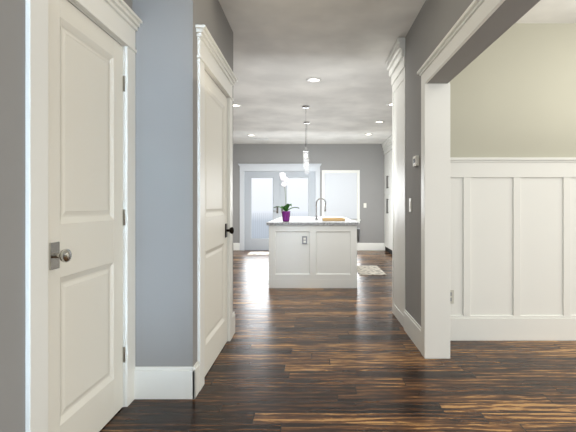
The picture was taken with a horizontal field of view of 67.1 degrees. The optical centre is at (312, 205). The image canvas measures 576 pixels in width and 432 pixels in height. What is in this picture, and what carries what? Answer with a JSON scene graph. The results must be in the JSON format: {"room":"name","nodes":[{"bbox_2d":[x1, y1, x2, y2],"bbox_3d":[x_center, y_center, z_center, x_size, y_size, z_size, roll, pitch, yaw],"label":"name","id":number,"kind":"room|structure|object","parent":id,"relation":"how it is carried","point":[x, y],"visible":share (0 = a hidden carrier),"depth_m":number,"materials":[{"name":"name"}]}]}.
{"room":"hallway","nodes":[
{"label":"hallway","id":0,"kind":"room"},
{"bbox_2d":[0,0,131,431],"bbox_3d":[-1.130,-0.200,-0.150,0.120,2.700,5.700,0,0,0],"label":"wall","id":1,"kind":"structure","parent":0,"point":[12,215],"depth_m":1.55,"materials":[{"name":"grey paint"}]},
{"bbox_2d":[25,0,141,431],"bbox_3d":[-1.100,0.027,2.098,0.180,2.246,1.044,0,0,0],"label":"door frame","id":2,"kind":"structure","parent":1,"relation":"in","point":[119,21],"depth_m":1.70,"materials":[{"name":"white wood"}]},
{"bbox_2d":[48,0,124,431],"bbox_3d":[-1.058,0.123,2.104,0.103,2.041,0.736,0,0,0],"label":"door","id":3,"kind":"structure","parent":2,"relation":"attached to","point":[86,218],"depth_m":2.05,"materials":[{"name":"white wood"}]},
{"bbox_2d":[132,0,172,366],"bbox_3d":[-0.950,-0.200,2.640,0.240,2.700,0.120,0,0,0],"label":"wall","id":4,"kind":"structure","parent":0,"point":[154,192],"depth_m":2.58,"materials":[{"name":"grey paint"}]},
{"bbox_2d":[134,364,197,398],"bbox_3d":[-0.874,1.055,2.572,0.360,0.190,0.016,0,0,0],"label":"baseboard","id":5,"kind":"structure","parent":4,"relation":"attached to","point":[166,382],"depth_m":2.56,"materials":[{"name":"white wood"}]},
{"bbox_2d":[173,0,232,366],"bbox_3d":[-0.770,-0.200,3.240,0.120,2.700,1.320,0,0,0],"label":"wall","id":6,"kind":"structure","parent":0,"point":[188,15],"depth_m":2.58,"materials":[{"name":"grey paint"}]},
{"bbox_2d":[195,25,237,390],"bbox_3d":[-0.740,0.027,3.220,0.180,2.246,1.174,0,0,0],"label":"door frame","id":7,"kind":"structure","parent":6,"relation":"attached to","point":[212,62],"depth_m":2.78,"materials":[{"name":"white wood"}]},
{"bbox_2d":[205,71,233,375],"bbox_3d":[-0.698,0.123,3.214,0.103,2.041,0.866,0,0,0],"label":"door","id":8,"kind":"structure","parent":6,"relation":"in","point":[216,230],"depth_m":3.23,"materials":[{"name":"white wood"}]},
{"bbox_2d":[233,144,383,242],"bbox_3d":[-1.015,-0.200,11.060,7.170,2.700,0.120,0,0,0],"label":"wall","id":9,"kind":"structure","parent":0,"point":[367,160],"depth_m":11.00,"materials":[{"name":"grey paint"}]},
{"bbox_2d":[233,243,239,249],"bbox_3d":[-3.219,1.055,10.992,2.761,0.190,0.016,0,0,0],"label":"baseboard","id":10,"kind":"structure","parent":9,"relation":"attached to","point":[236,246],"depth_m":10.98,"materials":[{"name":"white wood"}]},
{"bbox_2d":[244,172,314,249],"bbox_3d":[-0.820,0.147,11.002,1.800,1.994,0.088,0,0,0],"label":"french door","id":11,"kind":"structure","parent":9,"relation":"in","point":[264,193],"depth_m":11.02,"materials":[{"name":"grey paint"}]},
{"bbox_2d":[238,164,320,249],"bbox_3d":[-0.820,0.052,11.030,2.114,2.196,0.180,0,0,0],"label":"door frame","id":12,"kind":"structure","parent":9,"relation":"attached to","point":[315,168],"depth_m":10.98,"materials":[{"name":"white paint"}]},
{"bbox_2d":[322,170,360,223],"bbox_3d":[0.725,-0.207,11.037,1.000,1.355,0.165,0,0,0],"label":"window","id":13,"kind":"structure","parent":9,"relation":"in","point":[358,185],"depth_m":10.98,"materials":[{"name":"white wood"}]},
{"bbox_2d":[324,173,356,218],"bbox_3d":[0.725,-0.228,11.060,0.826,1.180,0.096,0,0,0],"label":"window blinds","id":14,"kind":"object","parent":13,"relation":"attached to","point":[340,193],"visible":0.81,"depth_m":11.03,"materials":[{"name":"white fabric"}]},
{"bbox_2d":[357,243,384,249],"bbox_3d":[1.309,1.055,10.992,2.221,0.190,0.016,0,0,0],"label":"baseboard","id":15,"kind":"structure","parent":9,"relation":"attached to","point":[360,246],"depth_m":10.98,"materials":[{"name":"white wood"}]},
{"bbox_2d":[99,250,575,431],"bbox_3d":[0.800,1.200,4.350,11.200,0.100,15.100,0,0,0],"label":"floor","id":16,"kind":"structure","parent":0,"point":[320,360],"depth_m":2.91,"materials":[{"name":"brown wood"}]},
{"bbox_2d":[247,252,268,254],"bbox_3d":[-0.800,1.143,10.275,1.400,0.011,0.550,0,0,0],"label":"area rug","id":17,"kind":"object","parent":16,"relation":"on","point":[258,253],"visible":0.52,"depth_m":10.19,"materials":[{"name":"white fabric"}]},
{"bbox_2d":[269,225,359,287],"bbox_3d":[0.039,0.715,7.447,1.286,0.870,2.914,0,0,0],"label":"kitchen island","id":18,"kind":"object","parent":16,"relation":"on","point":[308,252],"depth_m":6.01,"materials":[{"name":"white painted wood"},{"name":"granite countertop"}]},
{"bbox_2d":[266,217,357,224],"bbox_3d":[0.010,0.260,7.450,1.280,0.040,2.960,0,0,0],"label":"island countertop","id":19,"kind":"structure","parent":18,"relation":"on","point":[293,220],"depth_m":5.97,"materials":[{"name":"white stone"}]},
{"bbox_2d":[274,172,297,221],"bbox_3d":[-0.377,-0.120,6.298,0.378,0.718,0.302,0,0,0],"label":"orchid","id":20,"kind":"object","parent":19,"relation":"on","point":[285,212],"visible":1,"depth_m":6.29,"materials":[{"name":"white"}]},
{"bbox_2d":[315,198,325,219],"bbox_3d":[0.137,0.061,7.129,0.189,0.355,0.099,0,0,0],"label":"faucet","id":21,"kind":"object","parent":19,"relation":"on","point":[316,216],"visible":1,"depth_m":7.14,"materials":[{"name":"silver metal"}]},
{"bbox_2d":[322,218,344,220],"bbox_3d":[0.330,0.220,6.750,0.340,0.039,0.400,0,0,0],"label":"cutting board","id":22,"kind":"object","parent":19,"relation":"on","point":[333,219],"visible":1,"depth_m":6.55,"materials":[{"name":"brown wood"}]},
{"bbox_2d":[357,266,385,274],"bbox_3d":[1.000,1.143,7.625,0.440,0.011,1.050,0,0,0],"label":"area rug","id":23,"kind":"object","parent":16,"relation":"on","point":[369,270],"visible":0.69,"depth_m":7.54,"materials":[{"name":"beige fabric"}]},
{"bbox_2d":[384,143,391,253],"bbox_3d":[2.139,-0.115,10.422,0.617,2.530,1.148,0,0,0],"label":"tall cabinet","id":24,"kind":"object","parent":16,"relation":"on","point":[388,153],"depth_m":10.40,"materials":[{"name":"white wood"}]},
{"bbox_2d":[389,53,404,327],"bbox_3d":[1.126,-0.115,4.327,0.541,2.530,0.647,0,0,0],"label":"tall cabinet","id":25,"kind":"object","parent":16,"relation":"on","point":[398,75],"depth_m":4.33,"materials":[{"name":"white wood"}]},
{"bbox_2d":[218,0,575,143],"bbox_3d":[0.800,-1.600,4.050,11.200,0.100,14.500,0,0,0],"label":"ceiling","id":26,"kind":"structure","parent":0,"point":[283,50],"depth_m":4.75,"materials":[{"name":"paint"}]},
{"bbox_2d":[253,138,268,139],"bbox_3d":[-1.200,-1.542,10.150,0.360,0.016,0.200,0,0,0],"label":"ceiling vent","id":27,"kind":"object","parent":26,"relation":"in","point":[260,139],"visible":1,"depth_m":10.15,"materials":[{"name":"white metal"}]},
{"bbox_2d":[302,105,309,167],"bbox_3d":[-0.100,-1.065,6.800,0.124,0.969,0.124,0,0,0],"label":"pendant light","id":28,"kind":"object","parent":26,"relation":"hanging from","point":[305,150],"visible":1,"depth_m":6.78,"materials":[{"name":"white glass"}]},
{"bbox_2d":[304,122,309,173],"bbox_3d":[-0.100,-1.065,8.100,0.124,0.969,0.124,0,0,0],"label":"pendant light","id":29,"kind":"object","parent":26,"relation":"hanging from","point":[306,157],"visible":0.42,"depth_m":8.08,"materials":[{"name":"white glass"}]},
{"bbox_2d":[306,78,320,81],"bbox_3d":[0.020,-1.544,5.360,0.190,0.010,0.190,0,0,0],"label":"recessed light","id":30,"kind":"object","parent":26,"relation":"in","point":[313,79],"visible":0.98,"depth_m":5.35,"materials":[{"name":"white plastic"}]},
{"bbox_2d":[405,0,539,325],"bbox_3d":[0.938,-0.200,0.500,0.155,2.700,7.000,0,0,0],"label":"wall","id":31,"kind":"structure","parent":0,"point":[416,48],"depth_m":3.44,"materials":[{"name":"grey paint"}]},
{"bbox_2d":[404,309,420,351],"bbox_3d":[0.852,1.055,3.680,0.016,0.190,0.640,0,0,0],"label":"baseboard","id":32,"kind":"structure","parent":31,"relation":"attached to","point":[412,328],"depth_m":3.65,"materials":[{"name":"white wood"}]},
{"bbox_2d":[413,155,418,166],"bbox_3d":[0.847,-0.360,3.550,0.026,0.080,0.110,0,0,0],"label":"thermostat","id":33,"kind":"object","parent":31,"relation":"attached to","point":[415,160],"visible":1,"depth_m":3.51,"materials":[{"name":"white plastic"}]},
{"bbox_2d":[417,0,504,358],"bbox_3d":[0.924,0.057,0.188,0.219,2.186,6.376,0,0,0],"label":"trim","id":34,"kind":"structure","parent":31,"relation":"attached to","point":[435,215],"depth_m":3.24,"materials":[{"name":"white wood"}]},
{"bbox_2d":[450,23,575,156],"bbox_3d":[3.667,-0.200,3.850,5.305,2.700,0.300,0,0,0],"label":"wall","id":35,"kind":"structure","parent":0,"point":[512,90],"depth_m":3.70,"materials":[{"name":"beige paint"}]},
{"bbox_2d":[450,157,575,340],"bbox_3d":[3.607,0.374,3.680,5.185,1.552,0.040,0,0,0],"label":"wainscoting","id":36,"kind":"structure","parent":35,"relation":"attached to","point":[512,248],"depth_m":3.69,"materials":[{"name":"white wood"}]},
{"bbox_2d":[450,290,453,303],"bbox_3d":[1.170,0.780,3.690,0.072,0.116,0.008,0,0,0],"label":"outlet","id":37,"kind":"object","parent":36,"relation":"attached to","point":[451,296],"visible":0.5,"depth_m":3.69,"materials":[{"name":"grey plastic"}]}
]}

